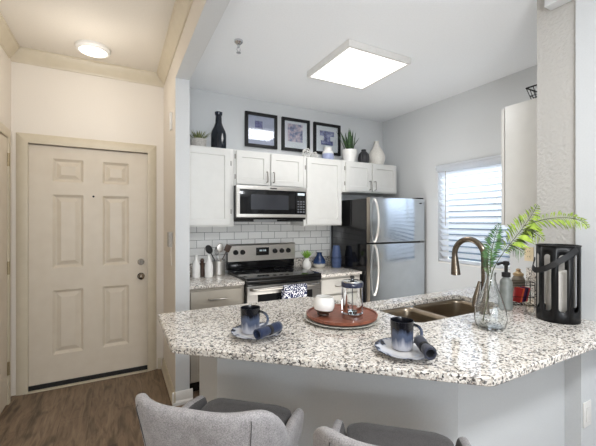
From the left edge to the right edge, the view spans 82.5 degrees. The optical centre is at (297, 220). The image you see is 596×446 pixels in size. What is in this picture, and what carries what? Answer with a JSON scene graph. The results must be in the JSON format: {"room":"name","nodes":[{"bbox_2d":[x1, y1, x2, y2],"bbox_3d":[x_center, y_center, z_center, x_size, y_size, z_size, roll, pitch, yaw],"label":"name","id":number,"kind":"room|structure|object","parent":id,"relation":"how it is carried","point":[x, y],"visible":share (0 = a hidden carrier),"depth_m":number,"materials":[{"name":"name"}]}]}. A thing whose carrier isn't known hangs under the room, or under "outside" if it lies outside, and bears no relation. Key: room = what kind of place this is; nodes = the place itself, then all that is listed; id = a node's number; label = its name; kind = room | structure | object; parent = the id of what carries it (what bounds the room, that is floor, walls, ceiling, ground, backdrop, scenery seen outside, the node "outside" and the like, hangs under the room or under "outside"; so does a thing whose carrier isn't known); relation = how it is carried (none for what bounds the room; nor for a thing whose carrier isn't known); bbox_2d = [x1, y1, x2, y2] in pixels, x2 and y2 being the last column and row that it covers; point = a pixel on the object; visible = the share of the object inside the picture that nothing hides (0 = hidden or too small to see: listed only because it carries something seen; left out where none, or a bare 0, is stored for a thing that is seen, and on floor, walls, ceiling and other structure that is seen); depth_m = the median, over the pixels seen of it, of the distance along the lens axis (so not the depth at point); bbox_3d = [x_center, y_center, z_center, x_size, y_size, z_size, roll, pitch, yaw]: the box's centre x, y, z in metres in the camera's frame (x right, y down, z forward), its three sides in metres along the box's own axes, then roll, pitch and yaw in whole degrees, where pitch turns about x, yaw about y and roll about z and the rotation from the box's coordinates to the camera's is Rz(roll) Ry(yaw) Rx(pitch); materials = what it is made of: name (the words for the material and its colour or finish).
{"room":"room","nodes":[
{"label":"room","id":0,"kind":"room"},
{"bbox_2d":[0,45,10,396],"bbox_3d":[-1.745,0.010,1.565,0.100,2.800,2.800,0,0,-28],"label":"wall","id":1,"kind":"structure","parent":0,"point":[5,61],"depth_m":2.65,"materials":[{"name":"beige paint"}]},
{"bbox_2d":[0,122,9,413],"bbox_3d":[-2.006,0.346,2.194,0.026,2.128,1.091,0,0,-28],"label":"door","id":2,"kind":"structure","parent":1,"relation":"in","point":[4,131],"depth_m":2.54,"materials":[{"name":"beige paint"}]},
{"bbox_2d":[0,12,19,57],"bbox_3d":[-1.630,-1.337,1.530,0.070,0.105,2.630,0,0,-28],"label":"trim","id":3,"kind":"structure","parent":1,"relation":"attached to","point":[8,42],"depth_m":2.50,"materials":[{"name":"beige paint"}]},
{"bbox_2d":[11,62,163,395],"bbox_3d":[-1.830,0.010,3.059,1.148,2.800,0.120,0,0,-28],"label":"wall","id":4,"kind":"structure","parent":0,"point":[44,101],"depth_m":2.98,"materials":[{"name":"beige paint"}]},
{"bbox_2d":[16,132,155,395],"bbox_3d":[-1.827,0.346,3.019,1.053,2.128,0.154,0,0,-28],"label":"door","id":5,"kind":"structure","parent":4,"relation":"in","point":[86,218],"depth_m":2.98,"materials":[{"name":"beige paint"}]},
{"bbox_2d":[11,47,163,87],"bbox_3d":[-1.786,-1.337,2.975,1.148,0.105,0.070,0,0,-28],"label":"trim","id":6,"kind":"structure","parent":4,"relation":"attached to","point":[23,55],"depth_m":2.94,"materials":[{"name":"beige paint"}]},
{"bbox_2d":[158,358,160,368],"bbox_3d":[-1.323,1.359,3.247,0.029,0.100,0.022,0,0,-28],"label":"baseboard","id":7,"kind":"structure","parent":4,"relation":"attached to","point":[159,359],"depth_m":3.24,"materials":[{"name":"beige paint"}]},
{"bbox_2d":[0,0,174,71],"bbox_3d":[-1.266,-1.405,-0.614,3.588,0.030,7.500,0,0,-28],"label":"ceiling","id":8,"kind":"structure","parent":0,"point":[134,31],"depth_m":2.43,"materials":[{"name":"paint"}]},
{"bbox_2d":[75,40,110,58],"bbox_3d":[-1.643,-1.368,2.728,0.250,0.044,0.250,0,0,-28],"label":"flush light","id":9,"kind":"object","parent":8,"relation":"attached to","point":[90,48],"visible":1,"depth_m":2.68,"materials":[{"name":"white plastic"}]},
{"bbox_2d":[79,46,106,57],"bbox_3d":[-1.643,-1.367,2.728,0.199,0.043,0.199,0,0,-28],"label":"diffuser","id":10,"kind":"object","parent":9,"relation":"attached to","point":[91,51],"depth_m":2.71,"materials":[{"name":"white plastic"}]},
{"bbox_2d":[0,369,199,445],"bbox_3d":[0.065,1.435,0.091,6.600,0.050,7.500,0,0,-28],"label":"floor","id":11,"kind":"structure","parent":0,"point":[102,412],"depth_m":2.49,"materials":[{"name":"brown wood"}]},
{"bbox_2d":[190,285,243,390],"bbox_3d":[-0.805,0.980,3.083,0.470,0.859,0.655,0,0,-28],"label":"base cabinet","id":12,"kind":"object","parent":11,"relation":"on","point":[203,298],"visible":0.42,"depth_m":2.80,"materials":[{"name":"beige paint"}]},
{"bbox_2d":[190,264,244,289],"bbox_3d":[-0.809,0.484,3.090,0.470,0.129,0.619,0,0,-28],"label":"countertop","id":13,"kind":"structure","parent":12,"relation":"on","point":[227,279],"depth_m":2.92,"materials":[{"name":"stone"}]},
{"bbox_2d":[192,255,199,277],"bbox_3d":[-0.936,0.415,3.125,0.074,0.209,0.074,0,0,-28],"label":"bottle","id":14,"kind":"object","parent":13,"relation":"on","point":[196,265],"visible":1,"depth_m":3.10,"materials":[{"name":"white ceramic"}]},
{"bbox_2d":[200,258,204,276],"bbox_3d":[-0.902,0.435,3.200,0.060,0.168,0.060,0,0,-28],"label":"pepper mill","id":15,"kind":"object","parent":13,"relation":"on","point":[202,264],"visible":0.84,"depth_m":3.18,"materials":[{"name":"brown wood"}]},
{"bbox_2d":[205,255,212,277],"bbox_3d":[-0.823,0.415,3.140,0.074,0.209,0.074,0,0,-28],"label":"bottle","id":16,"kind":"object","parent":13,"relation":"on","point":[208,265],"visible":1,"depth_m":3.11,"materials":[{"name":"white ceramic"}]},
{"bbox_2d":[212,258,224,275],"bbox_3d":[-0.768,0.444,3.293,0.124,0.150,0.124,0,0,-28],"label":"utensil crock","id":17,"kind":"object","parent":13,"relation":"on","point":[218,265],"visible":0.94,"depth_m":3.24,"materials":[{"name":"silver metal"}]},
{"bbox_2d":[205,245,214,259],"bbox_3d":[-0.804,0.369,3.249,0.165,0.285,0.016,0,0,-31],"label":"serving spoon","id":18,"kind":"object","parent":17,"relation":"in","point":[208,248],"visible":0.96,"depth_m":3.22,"materials":[{"name":"black rubber"}]},
{"bbox_2d":[217,243,223,259],"bbox_3d":[-0.755,0.363,3.298,0.066,0.293,0.016,0,0,-28],"label":"ladle","id":19,"kind":"object","parent":17,"relation":"in","point":[220,247],"visible":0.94,"depth_m":3.29,"materials":[{"name":"silver metal"}]},
{"bbox_2d":[222,244,231,259],"bbox_3d":[-0.730,0.368,3.336,0.167,0.287,0.010,0,0,-31],"label":"turner","id":20,"kind":"object","parent":17,"relation":"in","point":[227,248],"visible":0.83,"depth_m":3.35,"materials":[{"name":"brown wood"}]},
{"bbox_2d":[135,393,303,445],"bbox_3d":[-0.242,0.959,1.132,0.471,0.904,0.482,0,0,14],"label":"bar stool","id":21,"kind":"object","parent":11,"relation":"on","point":[219,421],"visible":1,"depth_m":0.92,"materials":[{"name":"grey fabric"}]},
{"bbox_2d":[201,398,290,424],"bbox_3d":[-0.228,0.760,1.188,0.354,0.100,0.365,0,0,14],"label":"seat cushion","id":22,"kind":"object","parent":21,"relation":"on","point":[222,405],"depth_m":1.30,"materials":[{"name":"grey fabric"}]},
{"bbox_2d":[226,242,320,303],"bbox_3d":[-0.240,0.807,3.325,0.748,1.145,0.699,0,0,-28],"label":"stove","id":23,"kind":"object","parent":11,"relation":"on","point":[263,283],"visible":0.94,"depth_m":3.33,"materials":[{"name":"silver metal"}]},
{"bbox_2d":[228,266,320,281],"bbox_3d":[-0.239,0.510,3.324,0.748,0.030,0.570,0,0,-28],"label":"cooktop","id":24,"kind":"object","parent":23,"relation":"in","point":[249,273],"depth_m":3.21,"materials":[{"name":"black glass"}]},
{"bbox_2d":[282,283,306,298],"bbox_3d":[-0.030,0.701,3.054,0.236,0.268,0.047,0,0,-28],"label":"kitchen towel","id":25,"kind":"object","parent":23,"relation":"hanging from","point":[291,290],"visible":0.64,"depth_m":3.04,"materials":[{"name":"blue fabric"}]},
{"bbox_2d":[321,274,359,302],"bbox_3d":[0.293,0.980,3.665,0.503,0.859,0.655,0,0,-28],"label":"base cabinet","id":26,"kind":"object","parent":11,"relation":"on","point":[331,286],"visible":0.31,"depth_m":3.39,"materials":[{"name":"beige paint"}]},
{"bbox_2d":[294,256,361,277],"bbox_3d":[0.293,0.484,3.674,0.513,0.129,0.619,0,0,-28],"label":"countertop","id":27,"kind":"structure","parent":26,"relation":"on","point":[328,270],"depth_m":3.65,"materials":[{"name":"stone"}]},
{"bbox_2d":[302,258,310,268],"bbox_3d":[0.093,0.458,3.670,0.100,0.122,0.100,0,0,-28],"label":"bud vase","id":28,"kind":"object","parent":27,"relation":"on","point":[306,264],"visible":0.94,"depth_m":3.64,"materials":[{"name":"white ceramic"}]},
{"bbox_2d":[300,249,313,257],"bbox_3d":[0.097,0.357,3.673,0.171,0.109,0.160,0,0,19],"label":"sprig","id":29,"kind":"object","parent":28,"relation":"in","point":[305,254],"visible":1,"depth_m":3.65,"materials":[{"name":"green plant"}]},
{"bbox_2d":[313,252,325,267],"bbox_3d":[0.238,0.435,3.803,0.144,0.168,0.144,0,0,-28],"label":"vase","id":30,"kind":"object","parent":27,"relation":"on","point":[319,261],"visible":1,"depth_m":3.75,"materials":[{"name":"blue ceramic"}]},
{"bbox_2d":[331,245,340,267],"bbox_3d":[0.430,0.397,3.815,0.116,0.245,0.113,0,0,-28],"label":"vase","id":31,"kind":"object","parent":27,"relation":"on","point":[336,254],"visible":1,"depth_m":3.77,"materials":[{"name":"blue ceramic"}]},
{"bbox_2d":[331,197,423,310],"bbox_3d":[0.926,0.575,3.902,0.782,1.666,0.789,0,0,-28],"label":"refrigerator","id":32,"kind":"object","parent":11,"relation":"on","point":[380,238],"visible":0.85,"depth_m":3.62,"materials":[{"name":"silver metal"}]},
{"bbox_2d":[313,419,470,445],"bbox_3d":[0.294,0.959,0.965,0.471,0.904,0.482,0,0,14],"label":"bar stool","id":33,"kind":"object","parent":11,"relation":"on","point":[357,434],"visible":1,"depth_m":1.10,"materials":[{"name":"grey fabric"}]},
{"bbox_2d":[346,422,453,445],"bbox_3d":[0.308,0.760,1.022,0.354,0.100,0.365,0,0,14],"label":"seat cushion","id":34,"kind":"object","parent":33,"relation":"on","point":[374,434],"depth_m":1.12,"materials":[{"name":"grey fabric"}]},
{"bbox_2d":[164,0,229,391],"bbox_3d":[0.390,0.010,0.207,0.107,2.800,7.200,0,0,-28],"label":"wall","id":35,"kind":"structure","parent":0,"point":[213,11],"depth_m":2.64,"materials":[{"name":"white paint"}]},
{"bbox_2d":[161,358,175,404],"bbox_3d":[-1.118,1.359,2.916,0.022,0.100,0.756,0,0,-28],"label":"baseboard","id":36,"kind":"structure","parent":35,"relation":"attached to","point":[170,388],"depth_m":2.85,"materials":[{"name":"beige paint"}]},
{"bbox_2d":[167,232,172,265],"bbox_3d":[-1.042,0.226,2.764,0.030,0.271,0.100,0,0,-28],"label":"plate","id":37,"kind":"object","parent":35,"relation":"attached to","point":[169,234],"visible":1,"depth_m":2.73,"materials":[{"name":"plastic"}]},
{"bbox_2d":[169,112,171,130],"bbox_3d":[-1.034,-0.810,2.762,0.018,0.140,0.050,0,0,-28],"label":"door chime","id":38,"kind":"object","parent":35,"relation":"attached to","point":[170,113],"visible":1,"depth_m":2.74,"materials":[{"name":"white plastic"}]},
{"bbox_2d":[156,0,192,84],"bbox_3d":[0.328,-1.337,0.134,0.070,0.105,6.930,0,0,-28],"label":"trim","id":39,"kind":"structure","parent":35,"relation":"attached to","point":[181,8],"depth_m":2.44,"materials":[{"name":"beige paint"}]},
{"bbox_2d":[172,388,192,405],"bbox_3d":[-0.888,1.359,2.620,0.152,0.100,0.022,0,0,-28],"label":"baseboard","id":40,"kind":"structure","parent":35,"relation":"attached to","point":[184,396],"depth_m":2.62,"materials":[{"name":"white paint"}]},
{"bbox_2d":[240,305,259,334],"bbox_3d":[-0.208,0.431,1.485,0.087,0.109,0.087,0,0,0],"label":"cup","id":41,"kind":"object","parent":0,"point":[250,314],"depth_m":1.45,"materials":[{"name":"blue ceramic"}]},
{"bbox_2d":[190,88,382,272],"bbox_3d":[0.037,0.055,3.986,2.805,2.710,0.150,0,0,-28],"label":"wall","id":42,"kind":"structure","parent":0,"point":[203,104],"depth_m":3.67,"materials":[{"name":"white paint"}]},
{"bbox_2d":[190,145,233,226],"bbox_3d":[-0.881,-0.311,3.222,0.466,0.727,0.338,0,0,-28],"label":"upper cabinet","id":43,"kind":"object","parent":42,"relation":"attached to","point":[211,168],"visible":0.84,"depth_m":3.09,"materials":[{"name":"white paint"}]},
{"bbox_2d":[190,130,210,145],"bbox_3d":[-0.927,-0.762,3.179,0.247,0.173,0.205,0,0,-13],"label":"succulent pot","id":44,"kind":"object","parent":43,"relation":"on","point":[197,140],"visible":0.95,"depth_m":3.12,"materials":[{"name":"ceramic"}]},
{"bbox_2d":[211,111,225,147],"bbox_3d":[-0.761,-0.858,3.258,0.144,0.365,0.144,0,0,-28],"label":"bottle","id":45,"kind":"object","parent":43,"relation":"on","point":[218,134],"visible":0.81,"depth_m":3.21,"materials":[{"name":"black glass"}]},
{"bbox_2d":[190,222,329,270],"bbox_3d":[-0.394,0.260,3.667,1.745,0.500,0.008,0,0,-28],"label":"tile backsplash","id":46,"kind":"structure","parent":42,"relation":"attached to","point":[312,238],"depth_m":3.66,"materials":[{"name":"white tile"}]},
{"bbox_2d":[245,111,277,149],"bbox_3d":[-0.394,-0.972,3.654,0.368,0.368,0.031,0,0,-28],"label":"picture frame","id":47,"kind":"object","parent":42,"relation":"attached to","point":[261,129],"visible":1,"depth_m":3.65,"materials":[{"name":"black metal"}]},
{"bbox_2d":[255,121,261,128],"bbox_3d":[-0.420,-1.031,3.642,0.085,0.080,0.001,0,0,-28],"label":"print","id":48,"kind":"object","parent":47,"relation":"attached to","point":[258,124],"depth_m":3.64},
{"bbox_2d":[234,149,302,187],"bbox_3d":[-0.335,-0.505,3.491,0.749,0.340,0.374,0,0,-28],"label":"upper cabinet","id":49,"kind":"object","parent":42,"relation":"attached to","point":[251,168],"visible":0.93,"depth_m":3.34,"materials":[{"name":"white paint"}]},
{"bbox_2d":[234,185,306,221],"bbox_3d":[-0.326,-0.164,3.475,0.744,0.338,0.389,0,0,-28],"label":"microwave","id":50,"kind":"object","parent":49,"relation":"attached to","point":[251,203],"visible":0.91,"depth_m":3.29,"materials":[{"name":"silver metal"}]},
{"bbox_2d":[281,116,309,152],"bbox_3d":[-0.024,-0.972,3.850,0.353,0.368,0.031,0,0,-28],"label":"picture frame","id":51,"kind":"object","parent":42,"relation":"attached to","point":[295,133],"visible":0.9,"depth_m":3.84,"materials":[{"name":"black metal"}]},
{"bbox_2d":[288,123,302,142],"bbox_3d":[-0.031,-0.994,3.848,0.190,0.200,0.001,0,0,-28],"label":"print","id":52,"kind":"object","parent":51,"relation":"attached to","point":[295,130],"depth_m":3.85},
{"bbox_2d":[290,156,341,225],"bbox_3d":[0.202,-0.314,3.796,0.481,0.723,0.338,0,0,-28],"label":"upper cabinet","id":53,"kind":"object","parent":42,"relation":"attached to","point":[322,178],"visible":0.61,"depth_m":3.65,"materials":[{"name":"white paint"}]},
{"bbox_2d":[302,148,311,156],"bbox_3d":[0.093,-0.730,3.670,0.102,0.108,0.108,0,0,-28],"label":"orb","id":54,"kind":"object","parent":53,"relation":"on","point":[309,151],"visible":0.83,"depth_m":3.65,"materials":[{"name":"white plastic"}]},
{"bbox_2d":[322,147,333,158],"bbox_3d":[0.336,-0.754,3.821,0.136,0.156,0.136,0,0,-28],"label":"ginger jar","id":55,"kind":"object","parent":53,"relation":"on","point":[327,153],"visible":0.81,"depth_m":3.77,"materials":[{"name":"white ceramic"}]},
{"bbox_2d":[313,121,340,155],"bbox_3d":[0.346,-0.972,4.046,0.374,0.368,0.031,0,0,-28],"label":"picture frame","id":56,"kind":"object","parent":42,"relation":"attached to","point":[324,134],"visible":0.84,"depth_m":4.04,"materials":[{"name":"black metal"}]},
{"bbox_2d":[321,140,332,145],"bbox_3d":[0.345,-0.928,4.047,0.170,0.050,0.001,0,0,-28],"label":"print","id":57,"kind":"object","parent":56,"relation":"attached to","point":[323,142],"depth_m":4.05},
{"bbox_2d":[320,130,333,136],"bbox_3d":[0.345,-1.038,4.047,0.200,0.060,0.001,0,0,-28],"label":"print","id":58,"kind":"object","parent":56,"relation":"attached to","point":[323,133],"depth_m":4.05},
{"bbox_2d":[342,160,395,195],"bbox_3d":[0.781,-0.500,4.082,0.808,0.350,0.374,0,0,-28],"label":"upper cabinet","id":59,"kind":"object","parent":42,"relation":"attached to","point":[358,178],"visible":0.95,"depth_m":3.94,"materials":[{"name":"white paint"}]},
{"bbox_2d":[337,130,358,161],"bbox_3d":[0.583,-0.867,3.948,0.254,0.382,0.195,0,0,-37],"label":"snake plant","id":60,"kind":"object","parent":59,"relation":"on","point":[349,154],"visible":0.84,"depth_m":3.89,"materials":[{"name":"green plant"}]},
{"bbox_2d":[358,149,369,162],"bbox_3d":[0.782,-0.763,4.046,0.137,0.174,0.137,0,0,-28],"label":"vase","id":61,"kind":"object","parent":59,"relation":"on","point":[363,156],"visible":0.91,"depth_m":4.00,"materials":[{"name":"grey ceramic"}]},
{"bbox_2d":[369,141,384,163],"bbox_3d":[0.959,-0.823,4.151,0.208,0.295,0.208,0,0,-28],"label":"vase","id":62,"kind":"object","parent":59,"relation":"on","point":[376,155],"visible":0.78,"depth_m":4.08,"materials":[{"name":"beige ceramic"}]},
{"bbox_2d":[190,0,536,121],"bbox_3d":[1.698,-1.360,0.956,2.905,0.120,7.500,0,0,-28],"label":"ceiling","id":63,"kind":"structure","parent":0,"point":[454,47],"depth_m":2.56,"materials":[{"name":"paint"}]},
{"bbox_2d":[234,38,242,53],"bbox_3d":[-0.428,-1.255,2.450,0.064,0.090,0.064,0,0,-28],"label":"sprinkler","id":64,"kind":"object","parent":63,"relation":"attached to","point":[237,41],"visible":1,"depth_m":2.44,"materials":[{"name":"silver metal"}]},
{"bbox_2d":[307,39,410,89],"bbox_3d":[0.489,-1.275,2.833,0.606,0.050,0.606,0,0,-28],"label":"ceiling light","id":65,"kind":"object","parent":63,"relation":"attached to","point":[354,64],"visible":1,"depth_m":2.74,"materials":[{"name":"white plastic"}]},
{"bbox_2d":[200,356,564,445],"bbox_3d":[0.440,0.969,1.584,1.986,0.883,0.567,0,0,3],"label":"wall","id":66,"kind":"structure","parent":0,"point":[529,409],"depth_m":1.42,"materials":[{"name":"white paint"}]},
{"bbox_2d":[158,268,595,386],"bbox_3d":[0.831,0.461,1.920,2.892,0.130,1.295,0,0,-28],"label":"countertop","id":67,"kind":"structure","parent":66,"relation":"on","point":[468,353],"depth_m":1.41,"materials":[{"name":"stone"}]},
{"bbox_2d":[231,322,281,339],"bbox_3d":[-0.179,0.484,1.478,0.221,0.022,0.221,0,0,-28],"label":"saucer","id":68,"kind":"object","parent":67,"relation":"on","point":[236,331],"visible":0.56,"depth_m":1.45,"materials":[{"name":"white ceramic"}]},
{"bbox_2d":[240,305,268,334],"bbox_3d":[-0.196,0.431,1.478,0.115,0.109,0.087,0,0,30],"label":"mug","id":69,"kind":"object","parent":68,"relation":"on","point":[250,314],"visible":0.92,"depth_m":1.45,"materials":[{"name":"blue ceramic"}]},
{"bbox_2d":[253,321,282,339],"bbox_3d":[-0.123,0.452,1.409,0.043,0.042,0.135,0,0,37],"label":"rolled napkin","id":70,"kind":"object","parent":68,"relation":"on","point":[261,332],"visible":1,"depth_m":1.39,"materials":[{"name":"blue fabric"}]},
{"bbox_2d":[304,313,379,328],"bbox_3d":[0.220,0.487,1.712,0.378,0.016,0.378,0,0,-28],"label":"plate","id":71,"kind":"object","parent":67,"relation":"on","point":[305,314],"visible":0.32,"depth_m":1.58,"materials":[{"name":"white ceramic"}]},
{"bbox_2d":[306,304,377,326],"bbox_3d":[0.220,0.470,1.712,0.356,0.020,0.356,0,0,-28],"label":"serving tray","id":72,"kind":"object","parent":71,"relation":"on","point":[334,318],"visible":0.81,"depth_m":1.65,"materials":[{"name":"brown wood"}]},
{"bbox_2d":[313,295,334,315],"bbox_3d":[0.129,0.418,1.683,0.107,0.096,0.107,0,0,-28],"label":"bowl","id":73,"kind":"object","parent":72,"relation":"on","point":[323,304],"visible":1,"depth_m":1.65,"materials":[{"name":"white ceramic"}]},
{"bbox_2d":[341,275,362,320],"bbox_3d":[0.256,0.367,1.661,0.128,0.204,0.106,0,0,43],"label":"press","id":74,"kind":"object","parent":72,"relation":"on","point":[352,283],"visible":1,"depth_m":1.62,"materials":[{"name":"clear glass"}]},
{"bbox_2d":[375,337,436,359],"bbox_3d":[0.401,0.484,1.276,0.221,0.022,0.221,0,0,-28],"label":"saucer","id":75,"kind":"object","parent":67,"relation":"on","point":[384,345],"visible":0.66,"depth_m":1.26,"materials":[{"name":"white ceramic"}]},
{"bbox_2d":[390,317,422,351],"bbox_3d":[0.409,0.431,1.290,0.115,0.109,0.087,0,0,27],"label":"mug","id":76,"kind":"object","parent":75,"relation":"on","point":[402,328],"visible":0.95,"depth_m":1.26,"materials":[{"name":"blue ceramic"}]},
{"bbox_2d":[414,335,436,359],"bbox_3d":[0.455,0.452,1.221,0.043,0.042,0.135,0,0,4],"label":"rolled napkin","id":77,"kind":"object","parent":75,"relation":"on","point":[428,351],"visible":1,"depth_m":1.19,"materials":[{"name":"fabric"}]},
{"bbox_2d":[382,299,474,321],"bbox_3d":[0.825,0.622,1.973,0.745,0.191,0.355,0,0,-28],"label":"sink","id":78,"kind":"object","parent":67,"relation":"in","point":[427,312],"visible":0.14,"depth_m":2.18,"materials":[{"name":"metal"}]},
{"bbox_2d":[382,307,444,321],"bbox_3d":[0.628,0.622,1.868,0.298,0.191,0.355,0,0,-28],"label":"basin","id":79,"kind":"object","parent":78,"relation":"in","point":[418,315],"depth_m":2.02,"materials":[{"name":"brown metal"}]},
{"bbox_2d":[413,299,474,317],"bbox_3d":[0.963,0.622,2.046,0.433,0.191,0.355,0,0,-28],"label":"basin","id":80,"kind":"object","parent":78,"relation":"in","point":[453,307],"depth_m":2.22,"materials":[{"name":"brown metal"}]},
{"bbox_2d":[451,236,487,306],"bbox_3d":[0.936,0.291,1.869,0.087,0.410,0.227,0,0,-28],"label":"faucet","id":81,"kind":"object","parent":67,"relation":"on","point":[455,268],"visible":0.59,"depth_m":1.84,"materials":[{"name":"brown metal"}]},
{"bbox_2d":[474,271,507,330],"bbox_3d":[0.891,0.366,1.575,0.138,0.258,0.138,0,0,-28],"label":"vase","id":82,"kind":"object","parent":67,"relation":"on","point":[490,312],"visible":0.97,"depth_m":1.54,"materials":[{"name":"clear glass"}]},
{"bbox_2d":[481,204,589,272],"bbox_3d":[1.088,0.193,1.574,0.478,0.547,0.066,0,0,6],"label":"branch","id":83,"kind":"object","parent":82,"relation":"in","point":[529,230],"visible":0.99,"depth_m":1.58,"materials":[{"name":"green plant"}]},
{"bbox_2d":[497,261,512,310],"bbox_3d":[1.162,0.359,1.905,0.078,0.272,0.064,0,0,-28],"label":"soap dispenser","id":84,"kind":"object","parent":67,"relation":"on","point":[505,284],"visible":0.9,"depth_m":1.89,"materials":[{"name":"grey plastic"}]},
{"bbox_2d":[499,277,512,310],"bbox_3d":[1.168,0.404,1.908,0.064,0.182,0.064,0,0,-28],"label":"bottle","id":85,"kind":"object","parent":84,"relation":"on","point":[505,284],"depth_m":1.88,"materials":[{"name":"grey plastic"}]},
{"bbox_2d":[512,268,524,290],"bbox_3d":[1.451,0.403,2.239,0.076,0.184,0.076,0,0,-28],"label":"spice jar","id":86,"kind":"object","parent":67,"relation":"on","point":[518,275],"visible":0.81,"depth_m":2.22,"materials":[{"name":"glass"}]},
{"bbox_2d":[512,280,534,305],"bbox_3d":[1.322,0.426,2.016,0.129,0.136,0.061,0,0,10],"label":"wire rack","id":87,"kind":"object","parent":67,"relation":"on","point":[530,282],"visible":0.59,"depth_m":1.99,"materials":[{"name":"black metal"}]},
{"bbox_2d":[513,287,522,302],"bbox_3d":[1.293,0.435,2.004,0.065,0.093,0.008,0,0,10],"label":"sachet","id":88,"kind":"object","parent":87,"relation":"in","point":[517,292],"visible":0.92,"depth_m":2.00,"materials":[{"name":"red paper"}]},
{"bbox_2d":[532,244,581,324],"bbox_3d":[1.300,0.307,1.705,0.206,0.376,0.189,0,0,-28],"label":"lantern","id":89,"kind":"object","parent":67,"relation":"on","point":[572,316],"visible":0.98,"depth_m":1.64,"materials":[{"name":"black metal"}]},
{"bbox_2d":[546,269,566,312],"bbox_3d":[1.308,0.363,1.711,0.100,0.250,0.100,0,0,-28],"label":"candle","id":90,"kind":"object","parent":89,"relation":"in","point":[562,273],"visible":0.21,"depth_m":1.67,"materials":[{"name":"beige wax"}]},
{"bbox_2d":[383,65,536,303],"bbox_3d":[1.776,0.055,3.378,0.140,2.710,2.550,0,0,-28],"label":"wall","id":91,"kind":"structure","parent":0,"point":[464,126],"depth_m":3.64,"materials":[{"name":"white paint"}]},
{"bbox_2d":[438,177,509,270],"bbox_3d":[1.760,-0.058,3.393,0.123,1.014,0.769,0,0,-28],"label":"window","id":92,"kind":"structure","parent":91,"relation":"in","point":[447,257],"depth_m":3.61,"materials":[{"name":"white paint"}]},
{"bbox_2d":[435,155,509,268],"bbox_3d":[1.723,-0.085,3.373,0.082,1.030,0.806,0,0,-28],"label":"window blind","id":93,"kind":"object","parent":92,"relation":"attached to","point":[493,163],"visible":0.64,"depth_m":3.39,"materials":[{"name":"white plastic"}]},
{"bbox_2d":[524,247,533,260],"bbox_3d":[1.955,0.280,2.879,0.009,0.118,0.072,0,0,-28],"label":"wall outlet","id":94,"kind":"object","parent":91,"relation":"attached to","point":[529,255],"visible":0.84,"depth_m":2.87,"materials":[{"name":"beige plastic"}]},
{"bbox_2d":[501,98,536,226],"bbox_3d":[1.811,-0.370,2.369,0.739,0.820,0.350,0,0,-28],"label":"upper cabinet","id":95,"kind":"object","parent":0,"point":[519,120],"visible":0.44,"depth_m":2.25,"materials":[{"name":"white paint"}]},
{"bbox_2d":[525,84,536,98],"bbox_3d":[1.684,-0.840,2.247,0.230,0.117,0.225,0,0,-28],"label":"wire basket","id":96,"kind":"object","parent":95,"relation":"on","point":[526,88],"visible":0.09,"depth_m":2.29,"materials":[{"name":"black metal"}]},
{"bbox_2d":[537,0,575,307],"bbox_3d":[1.832,0.055,2.075,0.980,2.710,0.188,0,0,-28],"label":"wall","id":97,"kind":"structure","parent":0,"point":[556,28],"depth_m":1.84,"materials":[{"name":"grey paint"}]},
{"bbox_2d":[565,349,595,445],"bbox_3d":[1.387,0.969,1.666,0.160,0.883,0.066,0,0,-28],"label":"pier","id":98,"kind":"object","parent":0,"point":[580,370],"visible":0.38,"depth_m":1.63,"materials":[{"name":"white paint"}]},
{"bbox_2d":[583,400,590,427],"bbox_3d":[1.378,0.918,1.618,0.072,0.118,0.008,0,0,-28],"label":"wall outlet","id":99,"kind":"object","parent":98,"relation":"attached to","point":[586,405],"visible":1,"depth_m":1.61,"materials":[{"name":"white plastic"}]},
{"bbox_2d":[576,0,595,321],"bbox_3d":[2.552,0.055,-0.187,0.164,2.710,4.480,0,0,-28],"label":"wall","id":100,"kind":"structure","parent":0,"point":[585,9],"depth_m":1.71,"materials":[{"name":"white paint"}]},
{"bbox_2d":[544,0,571,10],"bbox_3d":[1.383,-1.225,1.798,0.068,0.150,0.116,0,0,-28],"label":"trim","id":101,"kind":"structure","parent":100,"relation":"attached to","point":[550,5],"depth_m":1.81,"materials":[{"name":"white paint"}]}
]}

